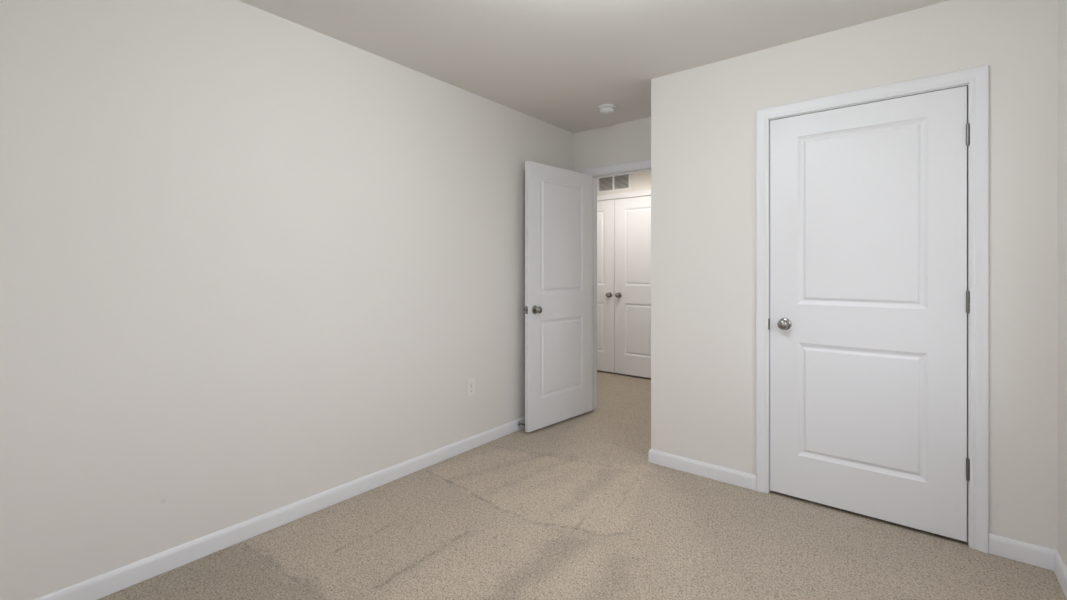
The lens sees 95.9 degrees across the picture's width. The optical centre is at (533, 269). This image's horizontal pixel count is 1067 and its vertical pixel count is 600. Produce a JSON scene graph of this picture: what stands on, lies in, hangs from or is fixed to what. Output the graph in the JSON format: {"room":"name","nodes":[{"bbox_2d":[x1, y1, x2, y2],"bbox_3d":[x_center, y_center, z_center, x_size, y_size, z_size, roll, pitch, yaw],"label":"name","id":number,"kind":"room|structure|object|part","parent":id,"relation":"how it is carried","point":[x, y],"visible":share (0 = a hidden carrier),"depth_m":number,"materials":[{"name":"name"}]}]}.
{"room":"empty bedroom","nodes":[
{"label":"empty bedroom","id":0,"kind":"room"},
{"bbox_2d":[0,0,573,599],"bbox_3d":[-1.392,0.006,2.214,0.150,2.440,5.418,0,0,39],"label":"wall","id":1,"kind":"structure","parent":0,"point":[254,262],"depth_m":2.13,"materials":[{"name":"paint"}]},
{"bbox_2d":[34,417,524,599],"bbox_3d":[-1.282,1.185,2.222,0.012,0.082,5.268,0,0,39],"label":"baseboard","id":2,"kind":"structure","parent":1,"relation":"attached to","point":[110,582],"depth_m":2.21,"materials":[{"name":"paint"}]},
{"bbox_2d":[467,378,474,396],"bbox_3d":[-0.427,0.805,3.294,0.008,0.120,0.074,0,0,39],"label":"wall outlet","id":3,"kind":"object","parent":1,"relation":"attached to","point":[470,382],"visible":1,"depth_m":3.29,"materials":[{"name":"plastic"}]},
{"bbox_2d":[97,370,1066,599],"bbox_3d":[-0.034,1.256,2.521,4.388,0.060,7.599,0,0,39],"label":"floor","id":4,"kind":"structure","parent":0,"point":[574,508],"depth_m":2.14,"materials":[{"name":"carpet"}]},
{"bbox_2d":[238,0,948,132],"bbox_3d":[-0.034,-1.274,2.521,4.388,0.120,7.595,0,0,39],"label":"ceiling","id":5,"kind":"structure","parent":0,"point":[554,62],"depth_m":2.51,"materials":[{"name":"paint"}]},
{"bbox_2d":[598,104,615,114],"bbox_3d":[0.549,-1.189,3.589,0.134,0.050,0.134,0,0,39],"label":"smoke detector","id":6,"kind":"object","parent":5,"relation":"attached to","point":[605,109],"visible":1,"depth_m":3.55,"materials":[{"name":"white plastic"}]},
{"bbox_2d":[574,117,650,172],"bbox_3d":[1.053,0.006,3.800,4.288,2.440,0.115,0,0,39],"label":"wall","id":7,"kind":"structure","parent":0,"point":[626,142],"depth_m":4.03,"materials":[{"name":"paint"}]},
{"bbox_2d":[524,161,591,431],"bbox_3d":[0.222,0.200,3.864,0.165,2.018,0.807,0,0,44],"label":"door","id":8,"kind":"structure","parent":7,"relation":"in","point":[558,201],"depth_m":3.81,"materials":[{"name":"paint"}]},
{"bbox_3d":[0.035,0.301,3.593,0.059,0.054,0.054,0,0,44],"label":"knob","id":9,"kind":"part","parent":8,"relation":"part of","materials":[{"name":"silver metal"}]},
{"bbox_2d":[583,159,650,409],"bbox_3d":[0.836,0.175,3.974,0.922,2.101,0.148,0,0,39],"label":"door frame","id":10,"kind":"structure","parent":7,"relation":"attached to","point":[644,165],"depth_m":4.20,"materials":[{"name":"paint"}]},
{"bbox_2d":[597,171,650,194],"bbox_3d":[1.659,0.006,5.549,3.050,2.440,0.750,0,0,39],"label":"wall","id":11,"kind":"structure","parent":0,"point":[639,181],"depth_m":5.44,"materials":[{"name":"paint"}]},
{"bbox_2d":[597,200,614,372],"bbox_3d":[0.698,0.193,5.823,0.613,2.032,0.100,0,0,39],"label":"door","id":12,"kind":"structure","parent":11,"relation":"in","point":[606,208],"depth_m":5.71,"materials":[{"name":"paint"}]},
{"bbox_2d":[597,174,630,193],"bbox_3d":[0.938,-1.044,5.640,0.460,0.260,0.009,0,0,39],"label":"air vent","id":13,"kind":"object","parent":11,"relation":"in","point":[621,182],"visible":0.66,"depth_m":5.63,"materials":[{"name":"white plastic"}]},
{"bbox_2d":[597,189,650,200],"bbox_3d":[0.978,0.167,5.677,1.353,2.117,0.132,0,0,39],"label":"door frame","id":14,"kind":"structure","parent":11,"relation":"attached to","point":[641,193],"depth_m":5.54,"materials":[{"name":"paint"}]},
{"bbox_2d":[615,196,650,377],"bbox_3d":[1.181,0.193,5.437,0.613,2.032,0.100,0,0,39],"label":"door","id":15,"kind":"structure","parent":11,"relation":"in","point":[632,215],"depth_m":5.49,"materials":[{"name":"paint"}]},
{"bbox_2d":[651,0,1057,549],"bbox_3d":[1.662,0.006,2.789,1.774,2.440,0.703,0,0,39],"label":"wall","id":16,"kind":"structure","parent":0,"point":[703,118],"depth_m":2.40,"materials":[{"name":"paint"}]},
{"bbox_2d":[648,449,1056,570],"bbox_3d":[1.653,1.185,2.788,1.786,0.082,0.716,0,0,39],"label":"baseboard","id":17,"kind":"structure","parent":16,"relation":"attached to","point":[1043,557],"depth_m":2.69,"materials":[{"name":"paint"}]},
{"bbox_2d":[770,86,969,541],"bbox_3d":[1.619,0.196,2.399,0.822,2.025,0.165,0,0,39],"label":"door","id":18,"kind":"structure","parent":16,"relation":"in","point":[870,297],"depth_m":2.34,"materials":[{"name":"paint"}]},
{"bbox_3d":[1.331,0.292,2.562,0.054,0.054,0.059,0,0,39],"label":"knob","id":19,"kind":"part","parent":18,"relation":"part of","materials":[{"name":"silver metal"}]},
{"bbox_2d":[756,65,988,552],"bbox_3d":[1.639,0.171,2.421,0.940,2.110,0.132,0,0,39],"label":"door frame","id":20,"kind":"structure","parent":16,"relation":"attached to","point":[976,80],"depth_m":2.13,"materials":[{"name":"paint"}]},
{"bbox_2d":[1058,0,1066,567],"bbox_3d":[0.941,0.006,0.347,0.150,2.440,5.418,0,0,39],"label":"wall","id":21,"kind":"structure","parent":0,"point":[1062,4],"depth_m":1.89,"materials":[{"name":"paint"}]},
{"bbox_2d":[1054,550,1066,598],"bbox_3d":[0.705,1.185,0.182,0.012,0.082,4.565,0,0,39],"label":"baseboard","id":22,"kind":"structure","parent":21,"relation":"attached to","point":[1060,570],"depth_m":1.87,"materials":[{"name":"paint"}]}
]}

